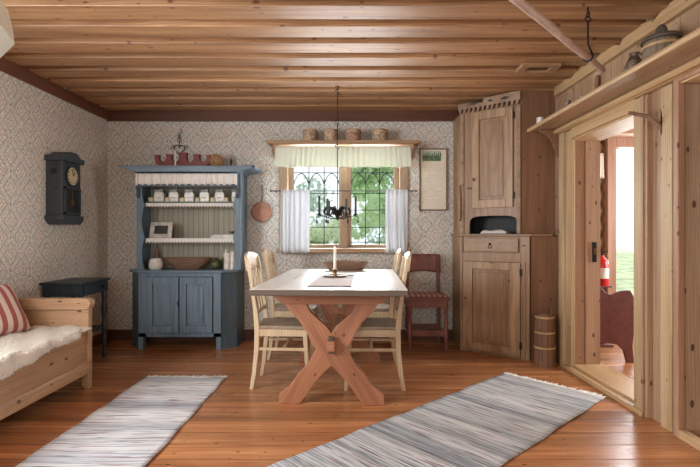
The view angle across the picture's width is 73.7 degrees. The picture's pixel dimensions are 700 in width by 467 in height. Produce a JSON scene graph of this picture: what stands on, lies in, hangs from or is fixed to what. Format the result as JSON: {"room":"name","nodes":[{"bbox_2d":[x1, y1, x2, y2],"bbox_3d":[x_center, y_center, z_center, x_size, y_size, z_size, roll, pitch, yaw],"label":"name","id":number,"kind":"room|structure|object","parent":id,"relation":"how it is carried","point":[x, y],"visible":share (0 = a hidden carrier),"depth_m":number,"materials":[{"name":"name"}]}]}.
{"room":"dining room","nodes":[
{"label":"dining room","id":0,"kind":"room"},
{"bbox_2d":[0,66,107,336],"bbox_3d":[-2.600,-0.100,1.600,0.200,2.400,6.800,0,0,0],"label":"wall","id":1,"kind":"structure","parent":0,"point":[35,123],"depth_m":3.80,"materials":[{"name":"paper"}]},
{"bbox_2d":[0,56,107,119],"bbox_3d":[-2.489,-1.218,1.645,0.022,0.113,6.290,0,0,0],"label":"trim","id":2,"kind":"structure","parent":1,"relation":"attached to","point":[22,73],"depth_m":3.84,"materials":[{"name":"brown wood"}]},
{"bbox_2d":[44,152,84,224],"bbox_3d":[-2.420,-0.380,3.967,0.160,0.610,0.305,0,0,0],"label":"wall clock","id":3,"kind":"object","parent":1,"relation":"attached to","point":[63,191],"visible":1,"depth_m":3.85,"materials":[{"name":"paint"}]},
{"bbox_2d":[92,331,108,347],"bbox_3d":[-2.490,1.050,1.610,0.020,0.100,6.420,0,0,0],"label":"baseboard","id":4,"kind":"structure","parent":1,"relation":"attached to","point":[96,340],"depth_m":4.60,"materials":[{"name":"brown wood"}]},
{"bbox_2d":[108,122,452,328],"bbox_3d":[-0.350,-0.100,4.940,4.700,2.400,0.240,0,0,0],"label":"wall","id":5,"kind":"structure","parent":0,"point":[129,143],"depth_m":4.82,"materials":[{"name":"paper"}]},
{"bbox_2d":[171,129,187,154],"bbox_3d":[-1.755,-0.935,4.800,0.174,0.267,0.009,0,0,0],"label":"heart ornament","id":6,"kind":"object","parent":5,"relation":"attached to","point":[179,138],"visible":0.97,"depth_m":4.80,"materials":[{"name":"black metal"}]},
{"bbox_2d":[251,181,271,221],"bbox_3d":[-0.905,-0.326,4.793,0.208,0.421,0.055,0,0,0],"label":"copper pan","id":7,"kind":"object","parent":5,"relation":"hanging from","point":[261,211],"visible":1,"depth_m":4.79,"materials":[{"name":"metal"}]},
{"bbox_2d":[107,329,451,340],"bbox_3d":[-0.700,1.045,4.810,3.600,0.110,0.020,0,0,0],"label":"baseboard","id":8,"kind":"structure","parent":5,"relation":"attached to","point":[114,334],"depth_m":4.80,"materials":[{"name":"brown wood"}]},
{"bbox_2d":[106,111,458,121],"bbox_3d":[-0.350,-1.225,4.805,4.300,0.140,0.030,0,0,0],"label":"trim","id":9,"kind":"structure","parent":5,"relation":"attached to","point":[113,116],"depth_m":4.79,"materials":[{"name":"brown wood"}]},
{"bbox_2d":[265,140,420,158],"bbox_3d":[-0.068,-0.839,4.690,1.525,0.147,0.260,0,0,0],"label":"wall shelf","id":10,"kind":"object","parent":5,"relation":"attached to","point":[272,143],"visible":0.8,"depth_m":4.56,"materials":[{"name":"brown wood"}]},
{"bbox_2d":[303,128,316,139],"bbox_3d":[-0.401,-0.975,4.680,0.148,0.126,0.148,0,0,0],"label":"box","id":11,"kind":"object","parent":10,"relation":"on","point":[309,133],"visible":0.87,"depth_m":4.62,"materials":[{"name":"brown wood"}]},
{"bbox_2d":[324,128,336,139],"bbox_3d":[-0.193,-0.975,4.680,0.140,0.126,0.140,0,0,0],"label":"box","id":12,"kind":"object","parent":10,"relation":"on","point":[329,134],"visible":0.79,"depth_m":4.62,"materials":[{"name":"brown wood"}]},
{"bbox_2d":[273,146,412,167],"bbox_3d":[-0.068,-0.756,4.615,1.385,0.210,0.032,0,0,0],"label":"valance","id":13,"kind":"object","parent":10,"relation":"hanging from","point":[285,156],"visible":0.99,"depth_m":4.61,"materials":[{"name":"white fabric"}]},
{"bbox_2d":[345,128,360,139],"bbox_3d":[0.030,-0.975,4.680,0.163,0.126,0.163,0,0,0],"label":"box","id":14,"kind":"object","parent":10,"relation":"on","point":[351,133],"visible":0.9,"depth_m":4.61,"materials":[{"name":"brown wood"}]},
{"bbox_2d":[371,128,387,139],"bbox_3d":[0.296,-0.975,4.680,0.163,0.126,0.163,0,0,0],"label":"box","id":15,"kind":"object","parent":10,"relation":"on","point":[378,133],"visible":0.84,"depth_m":4.61,"materials":[{"name":"brown wood"}]},
{"bbox_2d":[270,190,416,192],"bbox_3d":[-0.065,-0.425,4.736,1.468,0.018,0.169,0,0,0],"label":"curtain rod","id":16,"kind":"object","parent":5,"relation":"attached to","point":[270,190],"visible":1,"depth_m":4.66,"materials":[{"name":"black metal"}]},
{"bbox_2d":[280,189,309,252],"bbox_3d":[-0.544,-0.120,4.631,0.299,0.629,0.053,0,0,0],"label":"cafe curtain","id":17,"kind":"object","parent":16,"relation":"hanging from","point":[295,204],"visible":1,"depth_m":4.63,"materials":[{"name":"white fabric"}]},
{"bbox_2d":[385,189,407,252],"bbox_3d":[0.462,-0.120,4.627,0.227,0.629,0.052,0,0,0],"label":"cafe curtain","id":18,"kind":"object","parent":16,"relation":"hanging from","point":[396,201],"visible":0.98,"depth_m":4.63,"materials":[{"name":"white fabric"}]},
{"bbox_2d":[277,167,410,252],"bbox_3d":[-0.065,-0.352,4.830,1.350,1.095,0.260,0,0,0],"label":"window","id":19,"kind":"structure","parent":5,"relation":"in","point":[286,174],"depth_m":4.86,"materials":[{"name":"brown wood"}]},
{"bbox_2d":[419,148,446,210],"bbox_3d":[0.858,-0.555,4.808,0.285,0.640,0.025,0,0,0],"label":"wall calendar","id":20,"kind":"object","parent":5,"relation":"attached to","point":[432,161],"visible":1,"depth_m":4.81,"materials":[{"name":"beige paper"}]},
{"bbox_2d":[422,151,440,155],"bbox_3d":[0.840,-0.797,4.804,0.190,0.105,0.003,0,0,0],"label":"picture","id":21,"kind":"object","parent":20,"relation":"attached to","point":[424,153],"depth_m":4.80},
{"bbox_2d":[422,170,441,199],"bbox_3d":[0.845,-0.513,4.805,0.200,0.382,0.001,0,0,0],"label":"page","id":22,"kind":"object","parent":20,"relation":"attached to","point":[431,179],"depth_m":4.81,"materials":[{"name":"beige paper"}]},
{"bbox_2d":[2,0,672,110],"bbox_3d":[0.850,-1.330,1.800,7.100,0.140,7.200,0,0,0],"label":"ceiling","id":23,"kind":"structure","parent":0,"point":[117,55],"depth_m":3.18,"materials":[{"name":"brown wood"}]},
{"bbox_2d":[0,0,14,57],"bbox_3d":[-1.325,-0.922,1.500,0.379,0.735,0.379,0,0,22],"label":"pendant lamp","id":24,"kind":"object","parent":23,"relation":"hanging from","point":[7,41],"visible":1,"depth_m":1.58,"materials":[{"name":"beige fabric"}]},
{"bbox_2d":[316,86,358,223],"bbox_3d":[-0.107,-0.681,3.990,0.370,1.193,0.322,0,0,0],"label":"chandelier","id":25,"kind":"object","parent":23,"relation":"hanging from","point":[337,212],"visible":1,"depth_m":3.98,"materials":[{"name":"black metal"}]},
{"bbox_2d":[318,195,320,212],"bbox_3d":[-0.262,-0.244,3.990,0.021,0.162,0.020,0,0,0],"label":"candle","id":26,"kind":"object","parent":25,"relation":"on","point":[319,206],"depth_m":3.98,"materials":[{"name":"wax"}]},
{"bbox_2d":[326,198,328,211],"bbox_3d":[-0.184,-0.227,3.856,0.021,0.127,0.020,0,0,0],"label":"candle","id":27,"kind":"object","parent":25,"relation":"on","point":[327,200],"depth_m":3.85,"materials":[{"name":"wax"}]},
{"bbox_2d":[345,198,347,211],"bbox_3d":[-0.029,-0.227,3.856,0.021,0.127,0.020,0,0,0],"label":"candle","id":28,"kind":"object","parent":25,"relation":"on","point":[346,200],"depth_m":3.85,"materials":[{"name":"wax"}]},
{"bbox_2d":[354,195,356,212],"bbox_3d":[0.048,-0.244,3.990,0.021,0.162,0.020,0,0,0],"label":"candle","id":29,"kind":"object","parent":25,"relation":"on","point":[355,198],"depth_m":3.98,"materials":[{"name":"wax"}]},
{"bbox_2d":[515,63,561,72],"bbox_3d":[1.415,-1.246,3.515,0.290,0.027,0.150,0,0,0],"label":"ceiling vent","id":30,"kind":"object","parent":23,"relation":"in","point":[524,67],"visible":1,"depth_m":3.49,"materials":[{"name":"brown wood"}]},
{"bbox_2d":[527,68,548,69],"bbox_3d":[1.415,-1.252,3.515,0.170,0.013,0.090,0,0,0],"label":"grille","id":31,"kind":"object","parent":30,"relation":"attached to","point":[527,68],"depth_m":3.53,"materials":[{"name":"brown wood"}]},
{"bbox_2d":[583,7,593,61],"bbox_3d":[1.325,-1.117,2.600,0.060,0.327,0.028,0,0,45],"label":"ceiling hook","id":32,"kind":"object","parent":23,"relation":"attached to","point":[588,12],"visible":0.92,"depth_m":2.60,"materials":[{"name":"black metal"}]},
{"bbox_2d":[509,0,605,72],"bbox_3d":[0.935,-0.984,2.205,0.039,0.043,1.684,0,0,44],"label":"pole","id":33,"kind":"object","parent":32,"relation":"hanging from","point":[523,5],"visible":0.98,"depth_m":2.25,"materials":[{"name":"brown wood"}]},
{"bbox_2d":[0,341,699,466],"bbox_3d":[0.850,1.160,1.800,7.100,0.120,7.200,0,0,0],"label":"floor","id":34,"kind":"structure","parent":0,"point":[237,425],"depth_m":2.92,"materials":[{"name":"brown wood"}]},
{"bbox_2d":[0,298,94,419],"bbox_3d":[-2.150,0.780,2.398,0.640,0.640,1.920,0,0,0],"label":"storage bench","id":35,"kind":"object","parent":34,"relation":"on","point":[57,368],"visible":0.62,"depth_m":3.12,"materials":[{"name":"brown wood"}]},
{"bbox_2d":[0,325,90,380],"bbox_3d":[-2.117,0.707,2.393,0.666,0.135,1.804,0,0,0],"label":"sheepskin","id":36,"kind":"object","parent":35,"relation":"on","point":[17,350],"visible":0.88,"depth_m":2.81,"materials":[{"name":"fur"}]},
{"bbox_2d":[0,283,30,335],"bbox_3d":[-2.310,0.500,2.970,0.248,0.318,0.465,0,0,13],"label":"striped pillow","id":37,"kind":"object","parent":36,"relation":"on","point":[13,319],"visible":0.99,"depth_m":3.05,"materials":[{"name":"red fabric"}]},
{"bbox_2d":[39,277,110,357],"bbox_3d":[-2.313,0.748,3.970,0.363,0.705,0.460,0,0,0],"label":"side table","id":38,"kind":"object","parent":34,"relation":"on","point":[74,287],"visible":0.46,"depth_m":3.88,"materials":[{"name":"black paint"}]},
{"bbox_2d":[92,325,104,331],"bbox_3d":[-2.320,0.825,3.970,0.300,0.020,0.390,0,0,0],"label":"shelf","id":39,"kind":"object","parent":38,"relation":"attached to","point":[94,327],"depth_m":4.09,"materials":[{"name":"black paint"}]},
{"bbox_2d":[15,375,227,466],"bbox_3d":[-1.260,1.093,2.520,0.618,0.013,2.191,0,0,1],"label":"rag rug","id":40,"kind":"object","parent":34,"relation":"on","point":[132,428],"visible":1,"depth_m":2.65,"materials":[{"name":"grey fabric"}]},
{"bbox_2d":[117,165,261,348],"bbox_3d":[-1.555,0.225,4.603,1.310,1.750,0.395,0,0,0],"label":"dresser","id":41,"kind":"object","parent":34,"relation":"on","point":[168,301],"visible":1,"depth_m":4.47,"materials":[{"name":"paint"}]},
{"bbox_2d":[149,258,162,269],"bbox_3d":[-1.895,0.297,4.560,0.132,0.105,0.132,0,0,0],"label":"crock","id":42,"kind":"object","parent":41,"relation":"on","point":[154,263],"visible":1,"depth_m":4.51,"materials":[{"name":"ceramic"}]},
{"bbox_2d":[153,245,159,257],"bbox_3d":[-1.945,0.233,4.700,0.090,0.235,0.088,0,0,0],"label":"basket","id":43,"kind":"object","parent":41,"relation":"on","point":[156,253],"visible":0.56,"depth_m":4.68,"materials":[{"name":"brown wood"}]},
{"bbox_2d":[154,190,165,201],"bbox_3d":[-1.878,-0.371,4.619,0.098,0.122,0.072,0,0,0],"label":"spice jar","id":44,"kind":"object","parent":41,"relation":"on","point":[159,195],"visible":0.9,"depth_m":4.59,"materials":[{"name":"white ceramic"}]},
{"bbox_2d":[149,222,172,237],"bbox_3d":[-1.864,-0.034,4.611,0.230,0.156,0.043,0,0,6],"label":"photo frame","id":45,"kind":"object","parent":41,"relation":"on","point":[157,229],"visible":1,"depth_m":4.61,"materials":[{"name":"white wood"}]},
{"bbox_2d":[154,226,167,233],"bbox_3d":[-1.864,-0.035,4.613,0.140,0.082,0.022,0,0,6],"label":"photo","id":46,"kind":"object","parent":45,"relation":"attached to","point":[157,229],"depth_m":4.61},
{"bbox_2d":[169,190,180,201],"bbox_3d":[-1.735,-0.371,4.619,0.098,0.122,0.072,0,0,0],"label":"spice jar","id":47,"kind":"object","parent":41,"relation":"on","point":[174,195],"visible":0.94,"depth_m":4.59,"materials":[{"name":"white ceramic"}]},
{"bbox_2d":[154,153,210,164],"bbox_3d":[-1.640,-0.720,4.600,0.555,0.148,0.050,0,0,0],"label":"candle holder","id":48,"kind":"object","parent":41,"relation":"on","point":[183,157],"visible":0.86,"depth_m":4.58,"materials":[{"name":"red paint"}]},
{"bbox_2d":[129,268,245,272],"bbox_3d":[-1.608,0.361,4.607,1.085,0.023,0.385,0,0,0],"label":"countertop","id":49,"kind":"structure","parent":41,"relation":"on","point":[164,270],"depth_m":4.42,"materials":[{"name":"blue paint"}]},
{"bbox_2d":[163,257,212,268],"bbox_3d":[-1.600,0.292,4.610,0.490,0.115,0.220,0,0,0],"label":"bowl","id":50,"kind":"object","parent":41,"relation":"on","point":[176,262],"visible":0.98,"depth_m":4.54,"materials":[{"name":"brown wood"}]},
{"bbox_2d":[144,202,233,203],"bbox_3d":[-1.555,-0.301,4.660,0.960,0.018,0.230,0,0,0],"label":"shelf","id":51,"kind":"object","parent":41,"relation":"attached to","point":[144,202],"depth_m":4.55,"materials":[{"name":"white paint"}]},
{"bbox_2d":[184,190,195,201],"bbox_3d":[-1.583,-0.371,4.619,0.098,0.122,0.072,0,0,0],"label":"spice jar","id":52,"kind":"object","parent":41,"relation":"on","point":[189,195],"visible":0.91,"depth_m":4.59,"materials":[{"name":"white ceramic"}]},
{"bbox_2d":[199,190,210,201],"bbox_3d":[-1.431,-0.371,4.619,0.098,0.122,0.072,0,0,0],"label":"spice jar","id":53,"kind":"object","parent":41,"relation":"on","point":[204,195],"visible":0.91,"depth_m":4.59,"materials":[{"name":"white ceramic"}]},
{"bbox_2d":[209,154,222,164],"bbox_3d":[-1.325,-0.718,4.620,0.144,0.136,0.144,0,0,0],"label":"basket","id":54,"kind":"object","parent":41,"relation":"on","point":[220,162],"visible":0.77,"depth_m":4.57,"materials":[{"name":"brown wicker"}]},
{"bbox_2d":[210,257,223,268],"bbox_3d":[-1.317,0.291,4.660,0.156,0.119,0.120,0,0,0],"label":"jug","id":55,"kind":"object","parent":41,"relation":"on","point":[215,263],"visible":0.95,"depth_m":4.62,"materials":[{"name":"green ceramic"}]},
{"bbox_2d":[215,190,225,201],"bbox_3d":[-1.283,-0.371,4.619,0.098,0.122,0.072,0,0,0],"label":"spice jar","id":56,"kind":"object","parent":41,"relation":"on","point":[220,195],"visible":0.94,"depth_m":4.59,"materials":[{"name":"white ceramic"}]},
{"bbox_2d":[211,235,232,237],"bbox_3d":[-1.245,0.028,4.620,0.240,0.034,0.100,0,0,0],"label":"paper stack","id":57,"kind":"object","parent":41,"relation":"on","point":[213,236],"visible":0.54,"depth_m":4.57,"materials":[{"name":"white paper"}]},
{"bbox_2d":[224,249,234,269],"bbox_3d":[-1.177,0.253,4.561,0.113,0.195,0.072,0,0,0],"label":"figurine","id":58,"kind":"object","parent":41,"relation":"on","point":[229,258],"visible":0.98,"depth_m":4.54,"materials":[{"name":"ceramic"}]},
{"bbox_2d":[232,190,235,201],"bbox_3d":[-1.135,-0.371,4.619,0.059,0.122,0.072,0,0,0],"label":"spice jar","id":59,"kind":"object","parent":41,"relation":"on","point":[233,191],"visible":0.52,"depth_m":4.59,"materials":[{"name":"white ceramic"}]},
{"bbox_2d":[244,251,313,390],"bbox_3d":[-0.516,0.617,3.451,0.485,0.970,0.370,0,0,2],"label":"dining chair","id":60,"kind":"object","parent":34,"relation":"on","point":[291,329],"visible":0.84,"depth_m":3.29,"materials":[{"name":"brown wood"}]},
{"bbox_2d":[262,248,318,359],"bbox_3d":[-0.531,0.617,4.216,0.485,0.970,0.370,0,0,2],"label":"dining chair","id":61,"kind":"object","parent":34,"relation":"on","point":[278,310],"visible":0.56,"depth_m":4.06,"materials":[{"name":"brown wood"}]},
{"bbox_2d":[249,269,407,404],"bbox_3d":[-0.100,0.715,3.540,0.940,0.770,1.600,0,0,2],"label":"dining table","id":62,"kind":"object","parent":34,"relation":"on","point":[331,341],"visible":0.97,"depth_m":3.00,"materials":[{"name":"brown wood"}]},
{"bbox_2d":[307,275,354,286],"bbox_3d":[-0.115,0.327,3.260,0.276,0.004,0.744,0,0,2],"label":"table runner","id":63,"kind":"object","parent":62,"relation":"on","point":[320,281],"visible":0.88,"depth_m":3.11,"materials":[{"name":"fabric"}]},
{"bbox_2d":[323,246,354,277],"bbox_3d":[-0.101,0.208,3.513,0.216,0.235,0.186,0,0,29],"label":"candlestick","id":64,"kind":"object","parent":63,"relation":"on","point":[334,269],"visible":1,"depth_m":3.51,"materials":[{"name":"metal"}]},
{"bbox_2d":[333,246,335,268],"bbox_3d":[-0.114,0.189,3.520,0.023,0.195,0.022,0,0,0],"label":"candle","id":65,"kind":"object","parent":64,"relation":"on","point":[334,248],"depth_m":3.51,"materials":[{"name":"white wax"}]},
{"bbox_2d":[323,274,346,277],"bbox_3d":[-0.114,0.319,3.520,0.186,0.015,0.186,0,0,0],"label":"drip tray","id":66,"kind":"object","parent":64,"relation":"on","point":[325,275],"depth_m":3.51,"materials":[{"name":"ceramic"}]},
{"bbox_2d":[322,260,370,270],"bbox_3d":[-0.035,0.288,4.200,0.450,0.082,0.200,0,0,0],"label":"wooden bowl","id":67,"kind":"object","parent":62,"relation":"on","point":[341,265],"visible":0.92,"depth_m":4.13,"materials":[{"name":"brown wood"}]},
{"bbox_2d":[351,248,401,360],"bbox_3d":[0.227,0.617,4.199,0.485,0.970,0.370,0,0,2],"label":"dining chair","id":68,"kind":"object","parent":34,"relation":"on","point":[383,309],"visible":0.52,"depth_m":4.03,"materials":[{"name":"brown wood"}]},
{"bbox_2d":[344,252,411,390],"bbox_3d":[0.206,0.617,3.429,0.485,0.970,0.370,0,0,2],"label":"dining chair","id":69,"kind":"object","parent":34,"relation":"on","point":[371,327],"visible":0.77,"depth_m":3.27,"materials":[{"name":"brown wood"}]},
{"bbox_2d":[403,254,450,350],"bbox_3d":[0.735,0.655,4.590,0.420,0.890,0.440,0,0,0],"label":"chair","id":70,"kind":"object","parent":34,"relation":"on","point":[419,262],"visible":0.93,"depth_m":4.50,"materials":[{"name":"red wood"}]},
{"bbox_2d":[408,291,447,296],"bbox_3d":[0.735,0.589,4.550,0.390,0.024,0.330,0,0,0],"label":"seat pad","id":71,"kind":"object","parent":70,"relation":"on","point":[412,293],"visible":0.92,"depth_m":4.44,"materials":[{"name":"red fabric"}]},
{"bbox_2d":[268,372,606,466],"bbox_3d":[0.456,1.093,2.463,2.831,0.013,0.746,0,0,-43],"label":"rag rug","id":72,"kind":"object","parent":34,"relation":"on","point":[490,422],"visible":1,"depth_m":2.60,"materials":[{"name":"grey fabric"}]},
{"bbox_2d":[451,91,556,360],"bbox_3d":[1.409,-0.077,4.397,0.771,2.355,0.765,0,0,0],"label":"tall cabinet","id":73,"kind":"object","parent":34,"relation":"on","point":[504,172],"visible":1,"depth_m":4.18,"materials":[{"name":"brown wood"}]},
{"bbox_2d":[458,185,460,220],"bbox_3d":[1.044,-0.290,4.456,0.016,0.340,0.072,0,0,0],"label":"board","id":74,"kind":"object","parent":73,"relation":"hanging from","point":[459,186],"visible":1,"depth_m":4.42,"materials":[{"name":"brown wood"}]},
{"bbox_2d":[480,230,510,233],"bbox_3d":[1.354,-0.018,4.343,0.248,0.039,0.130,0,0,38],"label":"folded cloth","id":75,"kind":"object","parent":73,"relation":"in","point":[483,231],"visible":1,"depth_m":4.29,"materials":[{"name":"white fabric"}]},
{"bbox_2d":[533,308,555,367],"bbox_3d":[1.625,0.860,3.900,0.173,0.480,0.172,0,0,0],"label":"butter churn","id":76,"kind":"object","parent":34,"relation":"on","point":[544,332],"visible":1,"depth_m":3.83,"materials":[{"name":"brown wood"}]},
{"bbox_2d":[600,140,604,256],"bbox_3d":[3.150,-0.094,5.360,2.500,2.411,0.203,0,0,0],"label":"wall","id":77,"kind":"structure","parent":0,"point":[602,145],"depth_m":5.26,"materials":[{"name":"brown wood"}]},
{"bbox_2d":[600,153,603,177],"bbox_3d":[2.810,-0.758,5.228,0.082,0.284,0.017,0,0,0],"label":"hanging towel","id":78,"kind":"object","parent":77,"relation":"hanging from","point":[601,154],"visible":0.53,"depth_m":5.23,"materials":[{"name":"white fabric"}]},
{"bbox_2d":[603,137,633,293],"bbox_3d":[3.435,0.000,5.250,1.130,2.200,0.100,0,0,0],"label":"window","id":79,"kind":"structure","parent":77,"relation":"in","point":[611,143],"depth_m":5.20,"materials":[{"name":"brown wood"}]},
{"bbox_2d":[600,337,633,379],"bbox_3d":[3.130,1.090,1.825,2.240,0.020,6.850,0,0,0],"label":"floor","id":80,"kind":"structure","parent":0,"point":[612,357],"depth_m":3.97,"materials":[{"name":"brown wood"}]},
{"bbox_2d":[600,251,613,346],"bbox_3d":[2.430,0.621,4.500,0.140,0.918,0.140,0,0,0],"label":"fire extinguisher","id":81,"kind":"object","parent":80,"relation":"on","point":[604,264],"visible":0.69,"depth_m":4.45,"materials":[{"name":"red metal"}]},
{"bbox_2d":[600,287,633,362],"bbox_3d":[2.203,0.740,4.465,0.365,0.679,1.130,0,0,0],"label":"red settle","id":82,"kind":"object","parent":80,"relation":"on","point":[616,309],"visible":0.27,"depth_m":3.90,"materials":[{"name":"brown paint"}]},
{"bbox_2d":[553,3,699,435],"bbox_3d":[1.905,-0.100,1.600,0.210,2.400,6.600,0,0,0],"label":"wall","id":83,"kind":"structure","parent":0,"point":[689,21],"depth_m":2.75,"materials":[{"name":"brown wood"}]},
{"bbox_2d":[559,130,574,366],"bbox_3d":[1.775,0.135,3.828,0.050,1.930,0.185,0,0,0],"label":"trim","id":84,"kind":"structure","parent":83,"relation":"attached to","point":[566,143],"depth_m":3.80,"materials":[{"name":"brown wood"}]},
{"bbox_2d":[575,141,599,363],"bbox_3d":[1.905,0.145,3.786,0.230,1.820,0.032,0,0,0],"label":"door","id":85,"kind":"structure","parent":83,"relation":"attached to","point":[587,153],"depth_m":3.77,"materials":[{"name":"brown wood"}]},
{"bbox_2d":[592,242,596,261],"bbox_3d":[1.970,0.150,3.762,0.030,0.160,0.020,0,0,0],"label":"lock plate","id":86,"kind":"object","parent":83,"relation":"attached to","point":[594,244],"visible":1,"depth_m":3.76,"materials":[{"name":"black metal"}]},
{"bbox_2d":[559,362,644,416],"bbox_3d":[1.897,1.077,3.350,0.305,0.045,1.100,0,0,0],"label":"trim","id":87,"kind":"structure","parent":83,"relation":"attached to","point":[607,380],"depth_m":3.35,"materials":[{"name":"brown wood"}]},
{"bbox_2d":[571,99,635,137],"bbox_3d":[1.782,-0.804,3.317,0.035,0.082,0.833,0,0,0],"label":"trim","id":88,"kind":"structure","parent":83,"relation":"attached to","point":[621,111],"depth_m":3.24,"materials":[{"name":"brown wood"}]},
{"bbox_2d":[574,115,634,400],"bbox_3d":[1.905,0.144,3.365,0.230,1.822,0.870,0,0,0],"label":"trim","id":89,"kind":"structure","parent":83,"relation":"attached to","point":[626,123],"depth_m":3.26,"materials":[{"name":"brown wood"}]},
{"bbox_2d":[527,27,699,156],"bbox_3d":[1.663,-0.774,2.620,0.274,0.264,2.840,0,0,0],"label":"wall shelf","id":90,"kind":"object","parent":83,"relation":"attached to","point":[685,49],"visible":0.88,"depth_m":2.72,"materials":[{"name":"brown wood"}]},
{"bbox_2d":[536,117,543,122],"bbox_3d":[1.600,-0.936,3.930,0.059,0.075,0.058,0,0,0],"label":"cup","id":91,"kind":"object","parent":90,"relation":"on","point":[539,119],"visible":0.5,"depth_m":3.91,"materials":[{"name":"white ceramic"}]},
{"bbox_2d":[564,100,570,105],"bbox_3d":[1.655,-0.954,3.550,0.046,0.110,0.046,0,0,0],"label":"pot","id":92,"kind":"object","parent":90,"relation":"on","point":[567,102],"visible":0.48,"depth_m":3.53,"materials":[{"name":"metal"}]},
{"bbox_2d":[594,75,598,88],"bbox_3d":[1.781,-1.019,3.387,0.012,0.244,0.087,0,0,0],"label":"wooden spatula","id":93,"kind":"object","parent":90,"relation":"on","point":[596,82],"visible":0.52,"depth_m":3.36,"materials":[{"name":"brown wood"}]},
{"bbox_2d":[624,51,641,71],"bbox_3d":[1.661,-0.974,2.710,0.108,0.150,0.131,0,0,-34],"label":"jug","id":94,"kind":"object","parent":90,"relation":"on","point":[634,59],"visible":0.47,"depth_m":2.69,"materials":[{"name":"brown ceramic"}]},
{"bbox_2d":[640,24,682,60],"bbox_3d":[1.665,-1.006,2.500,0.188,0.215,0.203,0,0,0],"label":"tub","id":95,"kind":"object","parent":90,"relation":"on","point":[662,37],"visible":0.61,"depth_m":2.44,"materials":[{"name":"brown wood"}]},
{"bbox_2d":[553,57,699,133],"bbox_3d":[1.754,-0.857,2.600,0.092,0.043,2.800,0,0,0],"label":"trim","id":96,"kind":"structure","parent":83,"relation":"attached to","point":[656,84],"depth_m":2.79,"materials":[{"name":"brown wood"}]},
{"bbox_2d":[554,0,699,96],"bbox_3d":[1.782,-1.228,2.620,0.035,0.087,2.840,0,0,0],"label":"trim","id":97,"kind":"structure","parent":83,"relation":"attached to","point":[676,8],"depth_m":2.93,"materials":[{"name":"brown wood"}]},
{"bbox_2d":[635,95,644,411],"bbox_3d":[1.782,0.135,2.849,0.035,1.930,0.098,0,0,0],"label":"trim","id":98,"kind":"structure","parent":83,"relation":"attached to","point":[637,101],"depth_m":2.86,"materials":[{"name":"brown wood"}]},
{"bbox_2d":[628,107,661,135],"bbox_3d":[1.706,-0.640,2.684,0.193,0.167,0.052,0,0,7],"label":"shelf bracket","id":99,"kind":"object","parent":83,"relation":"attached to","point":[657,124],"visible":0.74,"depth_m":2.67,"materials":[{"name":"brown wood"}]},
{"bbox_2d":[641,94,652,417],"bbox_3d":[1.778,0.135,2.799,0.045,1.930,0.047,0,0,0],"label":"trim","id":100,"kind":"structure","parent":83,"relation":"attached to","point":[648,97],"depth_m":2.77,"materials":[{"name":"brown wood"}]},
{"bbox_2d":[661,83,672,432],"bbox_3d":[1.788,0.135,2.623,0.025,1.930,0.097,0,0,0],"label":"trim","id":101,"kind":"structure","parent":83,"relation":"attached to","point":[667,91],"depth_m":2.61,"materials":[{"name":"brown wood"}]},
{"bbox_2d":[673,68,699,437],"bbox_3d":[1.781,0.122,1.904,0.038,1.955,1.288,0,0,0],"label":"trim","id":102,"kind":"structure","parent":83,"relation":"attached to","point":[678,87],"depth_m":2.51,"materials":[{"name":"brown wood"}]},
{"bbox_2d":[679,73,699,450],"bbox_3d":[1.893,0.137,1.905,0.255,1.927,1.210,0,0,0],"label":"trim","id":103,"kind":"structure","parent":83,"relation":"attached to","point":[686,436],"depth_m":2.44,"materials":[{"name":"brown wood"}]},
{"bbox_2d":[685,83,699,429],"bbox_3d":[1.910,0.117,2.526,0.220,1.885,0.022,0,0,0],"label":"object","id":104,"kind":"structure","parent":83,"relation":"attached to","point":[692,90],"depth_m":2.52,"materials":[{"name":"brown wood"}]},
{"label":"outside","id":105,"kind":"structure","parent":0,"visible":0},
{"bbox_2d":[616,249,633,296],"bbox_3d":[0.000,1.775,32.725,60.000,0.150,54.550,0,0,0],"label":"ground","id":106,"kind":"structure","parent":105,"point":[624,257],"depth_m":21.46,"materials":[{"name":"green plant"}]},
{"bbox_2d":[296,175,334,229],"bbox_3d":[-2.765,-0.217,17.964,4.381,3.915,3.863,0,0,0],"label":"leafy tree","id":107,"kind":"object","parent":106,"relation":"on","point":[313,200],"visible":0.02,"depth_m":17.61,"materials":[{"name":"green plant"}]},
{"bbox_2d":[309,217,338,243],"bbox_3d":[-0.734,0.706,12.393,1.771,2.305,1.361,0,0,0],"label":"leafy tree","id":108,"kind":"object","parent":106,"relation":"on","point":[315,235],"visible":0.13,"depth_m":12.27,"materials":[{"name":"green plant"}]},
{"bbox_2d":[352,167,392,243],"bbox_3d":[1.006,-0.201,9.005,2.318,4.146,1.942,0,0,0],"label":"leafy tree","id":109,"kind":"object","parent":106,"relation":"on","point":[372,210],"visible":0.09,"depth_m":8.73,"materials":[{"name":"green plant"}]},
{"bbox_2d":[357,174,392,243],"bbox_3d":[2.568,-0.973,13.961,4.789,6.181,4.021,0,0,8],"label":"leafy tree","id":110,"kind":"object","parent":106,"relation":"on","point":[369,235],"visible":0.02,"depth_m":13.49,"materials":[{"name":"green plant"}]},
{"bbox_3d":[4.325,-0.100,1.850,0.150,2.400,7.100,0,0,0],"label":"wall","id":111,"kind":"structure","parent":0,"visible":0},
{"bbox_2d":[612,129,633,136],"bbox_3d":[3.130,-1.110,5.100,2.240,0.080,0.200,0,0,0],"label":"trim","id":112,"kind":"structure","parent":111,"relation":"attached to","point":[630,133],"depth_m":5.05,"materials":[{"name":"beige wood"}]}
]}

